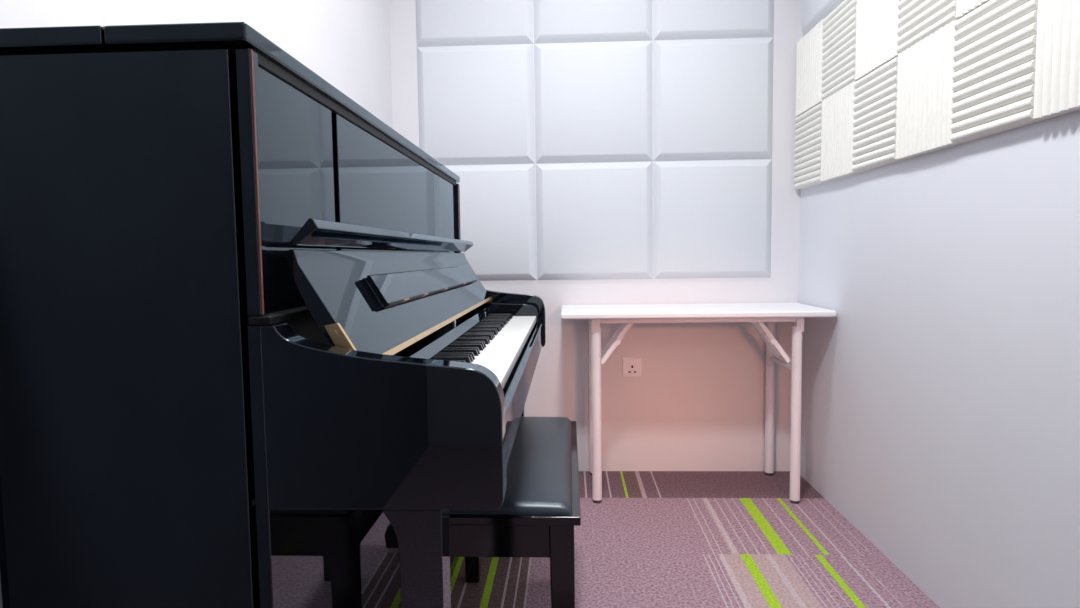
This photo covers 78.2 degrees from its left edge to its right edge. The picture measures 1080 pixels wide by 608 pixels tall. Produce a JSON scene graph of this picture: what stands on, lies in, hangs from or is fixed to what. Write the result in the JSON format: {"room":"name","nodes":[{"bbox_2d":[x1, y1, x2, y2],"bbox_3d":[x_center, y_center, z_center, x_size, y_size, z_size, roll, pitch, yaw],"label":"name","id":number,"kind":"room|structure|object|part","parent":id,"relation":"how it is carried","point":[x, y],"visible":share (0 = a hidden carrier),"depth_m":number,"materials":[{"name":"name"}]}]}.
{"room":"music room","nodes":[
{"label":"music room","id":0,"kind":"room"},
{"bbox_2d":[0,0,392,607],"bbox_3d":[-0.769,-0.342,0.575,0.001,2.620,4.930,-1,4,3],"label":"wall","id":1,"kind":"structure","parent":0,"point":[346,43],"depth_m":1.96,"materials":[{"name":"paint"}]},
{"bbox_2d":[389,0,802,470],"bbox_3d":[0.247,-0.531,2.991,1.820,2.620,0.001,-1,4,3],"label":"wall","id":2,"kind":"structure","parent":0,"point":[697,403],"depth_m":3.03,"materials":[{"name":"paint"}]},
{"bbox_2d":[415,0,532,46],"bbox_3d":[-0.295,-1.415,2.938,0.524,0.524,0.027,-1,4,3],"label":"acoustic panel","id":3,"kind":"object","parent":2,"relation":"attached to","point":[438,22],"visible":1,"depth_m":2.94,"materials":[{"name":"fabric"}]},
{"bbox_2d":[417,44,534,164],"bbox_3d":[-0.288,-0.891,2.976,0.524,0.524,0.027,-1,4,3],"label":"acoustic panel","id":4,"kind":"object","parent":2,"relation":"attached to","point":[476,103],"visible":0.87,"depth_m":2.96,"materials":[{"name":"fabric"}]},
{"bbox_2d":[445,164,536,280],"bbox_3d":[-0.281,-0.367,3.014,0.524,0.524,0.027,-1,4,3],"label":"acoustic panel","id":5,"kind":"object","parent":2,"relation":"attached to","point":[498,208],"visible":0.6,"depth_m":3.00,"materials":[{"name":"fabric"}]},
{"bbox_2d":[533,0,651,43],"bbox_3d":[0.231,-1.420,2.915,0.524,0.524,0.027,-1,4,3],"label":"acoustic panel","id":6,"kind":"object","parent":2,"relation":"attached to","point":[555,21],"visible":1,"depth_m":2.92,"materials":[{"name":"fabric"}]},
{"bbox_2d":[534,41,652,162],"bbox_3d":[0.238,-0.896,2.953,0.524,0.524,0.027,-1,4,3],"label":"acoustic panel","id":7,"kind":"object","parent":2,"relation":"attached to","point":[593,101],"visible":1,"depth_m":2.94,"materials":[{"name":"fabric"}]},
{"bbox_2d":[536,162,652,279],"bbox_3d":[0.245,-0.372,2.991,0.524,0.524,0.027,-1,4,3],"label":"acoustic panel","id":8,"kind":"object","parent":2,"relation":"attached to","point":[594,220],"visible":1,"depth_m":2.98,"materials":[{"name":"fabric"}]},
{"bbox_2d":[622,358,641,376],"bbox_3d":[0.421,0.289,3.038,0.088,0.088,0.012,-1,4,3],"label":"wall socket","id":9,"kind":"object","parent":2,"relation":"attached to","point":[632,367],"visible":1,"depth_m":3.04,"materials":[{"name":"plastic"}]},
{"bbox_2d":[653,159,771,278],"bbox_3d":[0.771,-0.377,2.967,0.524,0.524,0.027,-1,4,3],"label":"acoustic panel","id":10,"kind":"object","parent":2,"relation":"attached to","point":[712,218],"visible":1,"depth_m":2.96,"materials":[{"name":"fabric"}]},
{"bbox_2d":[653,38,772,160],"bbox_3d":[0.764,-0.901,2.929,0.524,0.524,0.027,-1,4,3],"label":"acoustic panel","id":11,"kind":"object","parent":2,"relation":"attached to","point":[713,98],"visible":1,"depth_m":2.92,"materials":[{"name":"fabric"}]},
{"bbox_2d":[653,0,773,39],"bbox_3d":[0.757,-1.426,2.892,0.524,0.524,0.027,-1,4,3],"label":"acoustic panel","id":12,"kind":"object","parent":2,"relation":"attached to","point":[672,19],"visible":1,"depth_m":2.89,"materials":[{"name":"fabric"}]},
{"bbox_2d":[450,471,939,607],"bbox_3d":[0.158,0.955,0.630,1.820,0.001,4.930,-1,4,3],"label":"floor","id":13,"kind":"structure","parent":0,"point":[654,539],"depth_m":2.20,"materials":[{"name":"carpet"}]},
{"bbox_2d":[0,22,545,607],"bbox_3d":[-0.342,0.256,1.558,0.664,1.274,1.505,-1,4,3],"label":"upright piano","id":14,"kind":"object","parent":13,"relation":"on","point":[237,369],"visible":0.98,"depth_m":0.81,"materials":[{"name":"black wood"}]},
{"bbox_3d":[-0.579,-0.365,1.522,0.208,0.022,1.505,-1,4,3],"label":"lid","id":15,"kind":"part","parent":14,"relation":"part of","materials":[{"name":"black wood"}]},
{"bbox_3d":[-0.515,0.325,0.836,0.322,1.246,0.024,-1,4,3],"label":"panel","id":16,"kind":"part","parent":14,"relation":"part of","materials":[{"name":"black wood"}]},
{"bbox_3d":[-0.344,-0.142,0.795,0.017,0.312,0.022,-1,4,3],"label":"post","id":17,"kind":"part","parent":14,"relation":"part of","materials":[{"name":"black wood"}]},
{"bbox_3d":[-0.336,0.485,0.841,0.017,0.921,0.022,-1,4,3],"label":"post","id":18,"kind":"part","parent":14,"relation":"part of","materials":[{"name":"black wood"}]},
{"bbox_3d":[-0.303,-0.034,1.535,0.030,0.011,1.487,-1,4,3],"label":"ledge rail","id":19,"kind":"part","parent":14,"relation":"part of","materials":[{"name":"black wood"}]},
{"bbox_3d":[-0.389,-0.367,1.514,0.168,0.022,1.505,-1,4,3],"label":"lid","id":20,"kind":"part","parent":14,"relation":"part of","materials":[{"name":"black wood"}]},
{"bbox_3d":[-0.345,-0.151,0.943,0.014,0.315,0.270,-1,4,3],"label":"panel","id":21,"kind":"part","parent":14,"relation":"part of","materials":[{"name":"black wood"}]},
{"bbox_3d":[-0.314,0.497,1.574,0.010,0.590,1.437,-1,4,3],"label":"panel","id":22,"kind":"part","parent":14,"relation":"part of","materials":[{"name":"black wood"}]},
{"bbox_3d":[-0.319,-0.350,1.512,0.016,0.012,1.437,-1,4,3],"label":"frame","id":23,"kind":"part","parent":14,"relation":"part of","materials":[{"name":"black wood"}]},
{"bbox_3d":[-0.195,0.136,0.820,0.302,0.227,0.041,-1,4,3],"label":"arm","id":24,"kind":"part","parent":14,"relation":"part of"},
{"bbox_3d":[-0.271,-0.141,1.525,0.041,0.035,1.379,-1,4,3],"label":"folding rail","id":25,"kind":"part","parent":14,"relation":"part of","materials":[{"name":"black wood"}]},
{"bbox_3d":[-0.314,-0.204,1.669,0.014,0.315,1.144,-1,4,3],"label":"panel","id":26,"kind":"part","parent":14,"relation":"part of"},
{"bbox_3d":[-0.151,0.547,0.853,0.073,0.599,0.050,-1,4,3],"label":"leg","id":27,"kind":"part","parent":14,"relation":"part of","materials":[{"name":"black wood"}]},
{"bbox_3d":[-0.199,0.066,1.537,0.036,0.022,1.273,-1,4,3],"label":"name rail","id":28,"kind":"part","parent":14,"relation":"part of","materials":[{"name":"black wood"}]},
{"bbox_3d":[-0.454,0.845,1.605,0.314,0.095,1.437,-1,4,3],"label":"rail","id":29,"kind":"part","parent":14,"relation":"part of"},
{"bbox_3d":[-0.281,-0.249,2.251,0.017,0.312,0.022,-1,4,3],"label":"post","id":30,"kind":"part","parent":14,"relation":"part of","materials":[{"name":"black wood"}]},
{"bbox_3d":[-0.133,0.031,2.255,0.302,0.227,0.041,-1,4,3],"label":"arm","id":31,"kind":"part","parent":14,"relation":"part of"},
{"bbox_2d":[449,417,580,607],"bbox_3d":[-0.080,0.620,1.696,0.358,0.520,0.758,-1,4,3],"label":"piano bench","id":32,"kind":"object","parent":13,"relation":"on","point":[539,512],"visible":0.48,"depth_m":1.32,"materials":[{"name":"leather"}]},
{"bbox_3d":[-0.207,0.620,2.044,0.050,0.474,0.050,-1,4,3],"label":"leg","id":33,"kind":"part","parent":32,"relation":"part of","materials":[{"name":"paint"}]},
{"bbox_2d":[449,417,572,514],"bbox_3d":[-0.083,0.375,1.678,0.326,0.028,0.734,-1,4,3],"label":"seat cushion","id":34,"kind":"object","parent":32,"relation":"on","point":[539,469],"depth_m":1.49,"materials":[{"name":"black leather"}]},
{"bbox_3d":[0.046,0.667,1.350,0.050,0.474,0.050,-1,4,3],"label":"leg","id":35,"kind":"part","parent":32,"relation":"part of","materials":[{"name":"paint"}]},
{"bbox_2d":[560,303,835,503],"bbox_3d":[0.621,0.402,2.813,1.055,0.776,0.451,-1,4,3],"label":"folding table","id":36,"kind":"object","parent":13,"relation":"on","point":[770,313],"visible":1,"depth_m":2.65,"materials":[{"name":"laminate"}]},
{"bbox_3d":[0.242,0.419,3.016,0.039,0.698,0.039,-1,4,3],"label":"leg","id":37,"kind":"part","parent":36,"relation":"part of","materials":[{"name":"white metal"}]},
{"bbox_3d":[0.228,0.444,2.677,0.039,0.698,0.039,-1,4,3],"label":"leg","id":38,"kind":"part","parent":36,"relation":"part of","materials":[{"name":"white metal"}]},
{"bbox_3d":[0.617,0.062,2.632,0.814,0.022,0.024,-1,4,3],"label":"frame rail","id":39,"kind":"part","parent":36,"relation":"part of","materials":[{"name":"white metal"}]},
{"bbox_3d":[1.032,0.411,2.981,0.039,0.698,0.039,-1,4,3],"label":"leg","id":40,"kind":"part","parent":36,"relation":"part of","materials":[{"name":"white metal"}]},
{"bbox_3d":[1.017,0.436,2.642,0.039,0.698,0.039,-1,4,3],"label":"leg","id":41,"kind":"part","parent":36,"relation":"part of","materials":[{"name":"white metal"}]},
{"bbox_2d":[801,0,843,35],"bbox_3d":[1.119,-1.395,2.602,0.027,0.524,0.524,-1,4,3],"label":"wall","id":42,"kind":"structure","parent":0,"point":[813,11],"depth_m":2.70,"materials":[{"name":"paint"}]},
{"bbox_2d":[799,36,1079,607],"bbox_3d":[1.049,-0.361,0.495,0.001,2.620,4.930,-1,4,3],"label":"wall","id":43,"kind":"structure","parent":0,"point":[940,397],"depth_m":1.78,"materials":[{"name":"paint"}]},
{"bbox_2d":[794,103,824,188],"bbox_3d":[1.130,-0.652,2.775,0.036,0.313,0.300,-1,4,3],"label":"tile","id":44,"kind":"structure","parent":43,"relation":"attached to","point":[808,126],"depth_m":2.76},
{"bbox_2d":[796,19,824,116],"bbox_3d":[1.126,-0.966,2.752,0.036,0.313,0.300,-1,4,3],"label":"tile","id":45,"kind":"structure","parent":43,"relation":"attached to","point":[809,59],"depth_m":2.73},
{"bbox_2d":[821,0,857,99],"bbox_3d":[1.113,-0.944,2.451,0.036,0.313,0.300,-1,4,3],"label":"tile","id":46,"kind":"structure","parent":43,"relation":"attached to","point":[839,35],"depth_m":2.44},
{"bbox_2d":[821,81,859,181],"bbox_3d":[1.117,-0.630,2.474,0.036,0.313,0.300,-1,4,3],"label":"tile","id":47,"kind":"structure","parent":43,"relation":"attached to","point":[837,126],"depth_m":2.46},
{"bbox_2d":[852,57,901,171],"bbox_3d":[1.104,-0.608,2.173,0.036,0.313,0.300,-1,4,3],"label":"tile","id":48,"kind":"structure","parent":43,"relation":"attached to","point":[876,92],"depth_m":2.16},
{"bbox_2d":[855,0,900,79],"bbox_3d":[1.100,-0.922,2.150,0.036,0.313,0.300,-1,4,3],"label":"tile","id":49,"kind":"structure","parent":43,"relation":"attached to","point":[877,27],"depth_m":2.16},
{"bbox_2d":[896,0,958,52],"bbox_3d":[1.087,-0.900,1.849,0.036,0.313,0.300,-1,4,3],"label":"tile","id":50,"kind":"structure","parent":43,"relation":"attached to","point":[919,19],"depth_m":1.88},
{"bbox_2d":[895,20,961,159],"bbox_3d":[1.091,-0.586,1.872,0.036,0.313,0.300,-1,4,3],"label":"tile","id":51,"kind":"structure","parent":43,"relation":"attached to","point":[924,112],"depth_m":1.85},
{"bbox_2d":[956,0,989,18],"bbox_3d":[1.073,-0.878,1.548,0.036,0.313,0.300,-1,4,3],"label":"tile","id":52,"kind":"structure","parent":43,"relation":"attached to","point":[964,7],"depth_m":1.66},
{"bbox_2d":[950,0,1045,142],"bbox_3d":[1.078,-0.564,1.571,0.036,0.313,0.300,-1,4,3],"label":"tile","id":53,"kind":"structure","parent":43,"relation":"attached to","point":[995,55],"depth_m":1.56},
{"bbox_2d":[1033,0,1079,118],"bbox_3d":[1.065,-0.542,1.270,0.036,0.313,0.300,-1,4,3],"label":"tile","id":54,"kind":"structure","parent":43,"relation":"attached to","point":[1057,65],"depth_m":1.35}
]}

